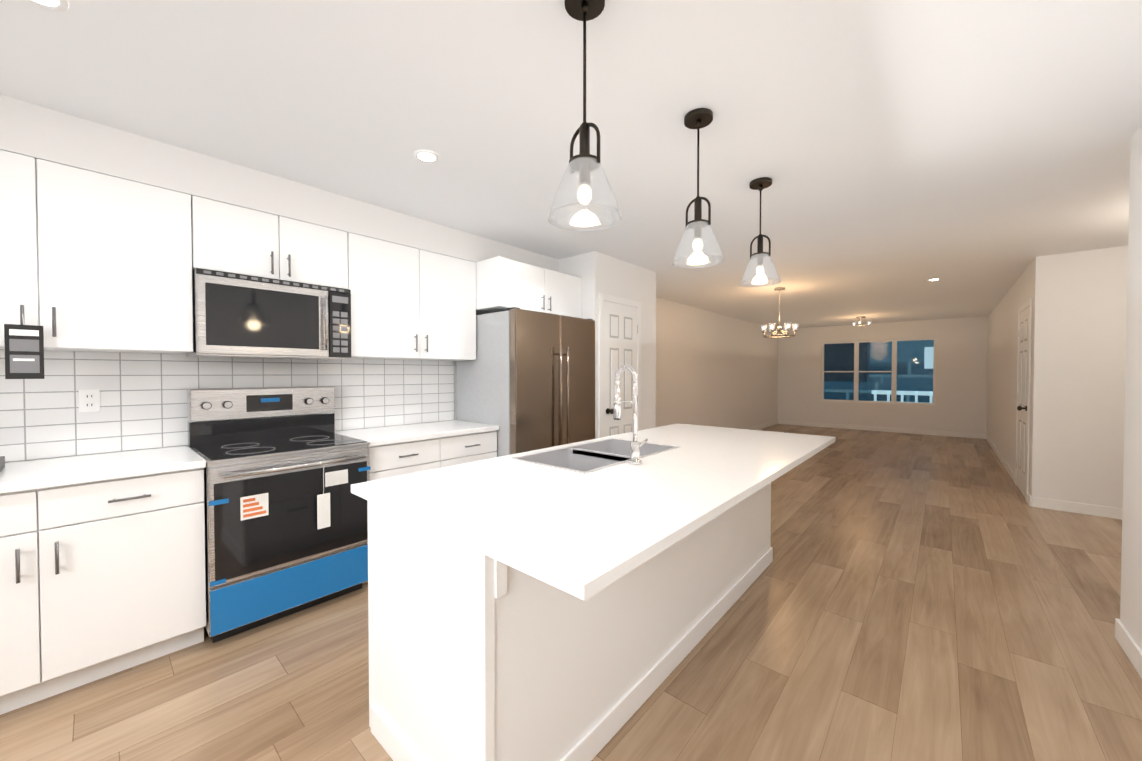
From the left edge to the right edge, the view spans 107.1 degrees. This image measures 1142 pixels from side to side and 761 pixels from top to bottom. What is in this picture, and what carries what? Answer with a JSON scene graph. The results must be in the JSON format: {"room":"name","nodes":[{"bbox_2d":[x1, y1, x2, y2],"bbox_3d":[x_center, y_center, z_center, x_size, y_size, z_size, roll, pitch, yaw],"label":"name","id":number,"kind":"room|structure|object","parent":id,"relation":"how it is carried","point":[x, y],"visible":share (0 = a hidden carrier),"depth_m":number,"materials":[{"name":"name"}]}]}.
{"room":"kitchen","nodes":[
{"label":"kitchen","id":0,"kind":"room"},
{"bbox_2d":[0,94,558,271],"bbox_3d":[-2.131,-1.077,2.250,0.335,0.225,5.700,1,1,41],"label":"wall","id":1,"kind":"structure","parent":0,"point":[37,131],"depth_m":2.25,"materials":[{"name":"white paint"}]},
{"bbox_2d":[0,297,777,462],"bbox_3d":[0.598,-0.008,5.728,0.150,2.480,14.500,1,1,41],"label":"wall","id":2,"kind":"structure","parent":0,"point":[715,369],"depth_m":7.90,"materials":[{"name":"white paint"}]},
{"bbox_2d":[0,150,192,353],"bbox_3d":[-2.416,-0.549,1.922,0.345,0.810,0.998,1,1,41],"label":"upper cabinet","id":3,"kind":"object","parent":2,"relation":"attached to","point":[94,261],"visible":0.88,"depth_m":1.92,"materials":[{"name":"white wood"}]},
{"bbox_2d":[4,314,43,378],"bbox_3d":[-2.282,-0.154,1.762,0.011,0.295,0.100,1,1,41],"label":"tag","id":4,"kind":"object","parent":3,"relation":"hanging from","point":[24,351],"visible":0.98,"depth_m":1.76,"materials":[{"name":"paper"}]},
{"bbox_2d":[0,350,454,461],"bbox_3d":[-2.192,0.109,2.447,0.008,0.521,3.485,1,1,41],"label":"backsplash","id":5,"kind":"structure","parent":2,"relation":"attached to","point":[143,400],"depth_m":2.33,"materials":[{"name":"tile"}]},
{"bbox_2d":[78,389,99,411],"bbox_3d":[-2.448,0.102,2.145,0.008,0.116,0.072,1,1,41],"label":"electrical outlet","id":6,"kind":"object","parent":5,"relation":"attached to","point":[89,400],"visible":1,"depth_m":2.14,"materials":[{"name":"white plastic"}]},
{"bbox_2d":[191,196,347,288],"bbox_3d":[-1.819,-0.778,2.566,0.382,0.375,0.760,1,1,41],"label":"upper cabinet","id":7,"kind":"object","parent":2,"relation":"attached to","point":[228,238],"visible":0.83,"depth_m":2.41,"materials":[{"name":"white wood"}]},
{"bbox_2d":[186,268,350,359],"bbox_3d":[-1.790,-0.359,2.548,0.443,0.448,0.752,1,1,41],"label":"microwave","id":8,"kind":"object","parent":7,"relation":"attached to","point":[241,316],"visible":1,"depth_m":2.38,"materials":[{"name":"silver metal"}]},
{"bbox_2d":[347,232,475,360],"bbox_3d":[-1.235,-0.571,3.233,0.382,0.810,1.003,1,1,41],"label":"upper cabinet","id":9,"kind":"object","parent":2,"relation":"attached to","point":[409,303],"visible":0.79,"depth_m":3.07,"materials":[{"name":"white wood"}]},
{"bbox_2d":[476,256,581,317],"bbox_3d":[-0.456,-0.792,3.893,0.672,0.390,1.018,1,1,41],"label":"upper cabinet","id":10,"kind":"object","parent":2,"relation":"attached to","point":[502,284],"visible":0.77,"depth_m":3.53,"materials":[{"name":"white wood"}]},
{"bbox_2d":[747,420,777,429],"bbox_3d":[2.916,1.140,8.250,0.016,0.100,7.680,1,1,41],"label":"baseboard","id":11,"kind":"structure","parent":2,"relation":"attached to","point":[765,425],"depth_m":10.23,"materials":[{"name":"white wood"}]},
{"bbox_2d":[0,424,1141,760],"bbox_3d":[2.754,1.314,3.848,6.000,0.100,14.900,1,1,41],"label":"floor","id":12,"kind":"structure","parent":0,"point":[922,598],"depth_m":1.94,"materials":[{"name":"brown wood"}]},
{"bbox_2d":[0,469,205,714],"bbox_3d":[-2.315,0.858,1.856,0.615,0.880,0.998,1,1,41],"label":"base cabinet","id":13,"kind":"object","parent":12,"relation":"on","point":[102,566],"depth_m":1.77,"materials":[{"name":"white wood"}]},
{"bbox_2d":[0,445,205,492],"bbox_3d":[-2.539,0.404,1.573,0.630,0.036,1.716,1,1,41],"label":"countertop","id":14,"kind":"structure","parent":13,"relation":"on","point":[51,473],"depth_m":1.87,"materials":[{"name":"white stone"}]},
{"bbox_2d":[0,456,4,471],"bbox_3d":[-2.486,0.359,1.640,0.280,0.050,0.320,1,1,41],"label":"tray","id":15,"kind":"object","parent":14,"relation":"on","point":[2,462],"visible":0.98,"depth_m":1.80,"materials":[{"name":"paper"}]},
{"bbox_2d":[187,386,370,642],"bbox_3d":[-1.684,0.667,2.471,0.692,1.240,0.756,1,1,41],"label":"range","id":16,"kind":"object","parent":12,"relation":"on","point":[286,521],"visible":1,"depth_m":2.31,"materials":[{"name":"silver metal"}]},
{"bbox_2d":[335,420,498,582],"bbox_3d":[-1.134,0.817,3.167,0.652,0.915,1.011,1,1,41],"label":"base cabinet","id":17,"kind":"object","parent":12,"relation":"on","point":[397,450],"visible":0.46,"depth_m":2.95,"materials":[{"name":"white wood"}]},
{"bbox_2d":[456,307,594,456],"bbox_3d":[-0.371,0.345,3.832,0.853,1.837,0.985,1,1,41],"label":"fridge","id":18,"kind":"object","parent":12,"relation":"on","point":[525,380],"visible":0.65,"depth_m":3.46,"materials":[{"name":"silver metal"}]},
{"bbox_2d":[365,455,812,760],"bbox_3d":[0.410,0.849,2.205,1.001,0.885,2.499,1,1,41],"label":"kitchen island","id":19,"kind":"object","parent":12,"relation":"on","point":[575,601],"depth_m":1.39,"materials":[{"name":"white wood"}]},
{"bbox_2d":[351,423,834,602],"bbox_3d":[0.451,0.391,2.156,1.124,0.033,2.562,1,1,41],"label":"island countertop","id":20,"kind":"structure","parent":19,"relation":"on","point":[575,533],"depth_m":1.40,"materials":[{"name":"white stone"}]},
{"bbox_2d":[515,439,678,474],"bbox_3d":[0.168,0.475,2.202,0.450,0.203,0.842,1,1,41],"label":"sink","id":21,"kind":"object","parent":20,"relation":"in","point":[584,457],"depth_m":2.29,"materials":[{"name":"silver metal"}]},
{"bbox_2d":[613,365,647,464],"bbox_3d":[0.279,0.152,1.983,0.151,0.454,0.118,1,1,41],"label":"faucet","id":22,"kind":"object","parent":20,"relation":"on","point":[635,445],"visible":1,"depth_m":1.93,"materials":[{"name":"silver metal"}]},
{"bbox_2d":[0,0,1141,328],"bbox_3d":[2.754,-1.266,3.805,6.000,0.100,14.900,1,1,41],"label":"ceiling","id":23,"kind":"structure","parent":0,"point":[974,154],"depth_m":1.89,"materials":[{"name":"white paint"}]},
{"bbox_2d":[27,0,68,10],"bbox_3d":[-1.615,-1.170,1.272,0.128,0.006,0.128,1,1,41],"label":"recessed light","id":24,"kind":"object","parent":23,"relation":"in","point":[58,5],"visible":1,"depth_m":1.31,"materials":[{"name":"white plastic"}]},
{"bbox_2d":[414,150,438,162],"bbox_3d":[-0.765,-1.186,2.236,0.128,0.006,0.128,1,1,41],"label":"recessed light","id":25,"kind":"object","parent":23,"relation":"in","point":[426,156],"visible":1,"depth_m":2.23,"materials":[{"name":"white"}]},
{"bbox_2d":[548,0,621,230],"bbox_3d":[0.042,-0.836,1.297,0.228,0.674,0.228,1,1,41],"label":"pendant light","id":26,"kind":"object","parent":23,"relation":"hanging from","point":[584,163],"visible":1,"depth_m":1.29,"materials":[{"name":"clear glass"}]},
{"bbox_2d":[672,108,724,267],"bbox_3d":[0.571,-0.858,1.897,0.228,0.649,0.228,1,1,41],"label":"pendant light","id":27,"kind":"object","parent":23,"relation":"hanging from","point":[698,118],"visible":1,"depth_m":1.89,"materials":[{"name":"clear glass"}]},
{"bbox_2d":[740,177,780,286],"bbox_3d":[1.140,-0.890,2.541,0.228,0.607,0.228,1,1,41],"label":"pendant light","id":28,"kind":"object","parent":23,"relation":"hanging from","point":[760,184],"visible":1,"depth_m":2.53,"materials":[{"name":"clear glass"}]},
{"bbox_2d":[760,287,798,337],"bbox_3d":[2.813,-0.918,5.692,0.451,0.658,0.459,1,1,41],"label":"chandelier","id":29,"kind":"object","parent":23,"relation":"hanging from","point":[771,326],"visible":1,"depth_m":5.66,"materials":[{"name":"grey metal"}]},
{"bbox_2d":[852,316,871,326],"bbox_3d":[5.869,-1.197,8.545,0.336,0.195,0.304,1,1,41],"label":"ceiling light","id":30,"kind":"object","parent":23,"relation":"attached to","point":[860,321],"visible":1,"depth_m":8.53,"materials":[{"name":"white glass"}]},
{"bbox_2d":[559,251,655,438],"bbox_3d":[0.299,0.009,4.672,0.800,2.480,1.120,1,1,41],"label":"wall","id":31,"kind":"structure","parent":0,"point":[597,272],"depth_m":4.35,"materials":[{"name":"white paint"}]},
{"bbox_2d":[598,293,640,437],"bbox_3d":[0.535,0.209,4.273,0.082,2.095,0.740,1,1,41],"label":"pantry door","id":32,"kind":"structure","parent":31,"relation":"in","point":[619,340],"depth_m":4.24,"materials":[{"name":"white wood"}]},
{"bbox_2d":[778,316,988,433],"bbox_3d":[6.977,-0.078,9.868,4.240,2.480,0.150,1,1,41],"label":"wall","id":33,"kind":"structure","parent":0,"point":[961,372],"depth_m":9.38,"materials":[{"name":"white paint"}]},
{"bbox_2d":[821,337,936,404],"bbox_3d":[7.041,-0.206,9.780,2.150,1.460,0.104,1,1,41],"label":"window","id":34,"kind":"structure","parent":33,"relation":"in","point":[856,371],"depth_m":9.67,"materials":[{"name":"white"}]},
{"bbox_2d":[778,420,984,438],"bbox_3d":[6.918,1.113,9.829,3.870,0.100,0.016,1,1,41],"label":"baseboard","id":35,"kind":"structure","parent":33,"relation":"attached to","point":[871,428],"depth_m":9.58,"materials":[{"name":"white wood"}]},
{"bbox_2d":[987,254,1058,506],"bbox_3d":[6.556,-0.018,6.300,0.150,2.480,5.760,1,1,41],"label":"wall","id":36,"kind":"structure","parent":0,"point":[1037,281],"depth_m":4.21,"materials":[{"name":"white paint"}]},
{"bbox_2d":[985,434,1014,482],"bbox_3d":[6.877,1.164,6.810,0.016,0.100,4.600,1,1,41],"label":"baseboard","id":37,"kind":"structure","parent":36,"relation":"attached to","point":[1003,461],"depth_m":6.24,"materials":[{"name":"white wood"}]},
{"bbox_2d":[1015,298,1031,501],"bbox_3d":[4.982,0.202,4.698,0.082,2.095,0.940,1,1,41],"label":"hall door","id":38,"kind":"structure","parent":36,"relation":"in","point":[1024,337],"depth_m":4.59,"materials":[{"name":"white wood"}]},
{"bbox_2d":[1054,246,1127,508],"bbox_3d":[5.323,0.027,3.648,1.510,2.480,0.150,1,1,41],"label":"wall","id":39,"kind":"structure","parent":0,"point":[1091,369],"depth_m":3.95,"materials":[{"name":"white paint"}]},
{"bbox_2d":[1028,495,1121,519],"bbox_3d":[5.208,1.217,3.662,1.673,0.100,0.016,1,1,41],"label":"baseboard","id":40,"kind":"structure","parent":39,"relation":"attached to","point":[1074,507],"depth_m":4.01,"materials":[{"name":"white wood"}]},
{"bbox_2d":[1120,124,1141,649],"bbox_3d":[0.831,0.091,-0.190,0.150,2.480,5.930,1,1,41],"label":"wall","id":41,"kind":"structure","parent":0,"point":[1131,593],"depth_m":1.99,"materials":[{"name":"white paint"}]},
{"bbox_2d":[1115,618,1141,677],"bbox_3d":[0.774,1.280,-0.112,0.013,0.100,5.943,1,1,41],"label":"baseboard","id":42,"kind":"structure","parent":41,"relation":"attached to","point":[1132,650],"depth_m":1.96,"materials":[{"name":"white wood"}]},
{"label":"outside","id":43,"kind":"structure","parent":0,"visible":0},
{"bbox_2d":[869,341,891,381],"bbox_3d":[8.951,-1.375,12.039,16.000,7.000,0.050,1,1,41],"label":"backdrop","id":44,"kind":"structure","parent":43,"point":[882,356],"depth_m":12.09,"materials":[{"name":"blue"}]}
]}

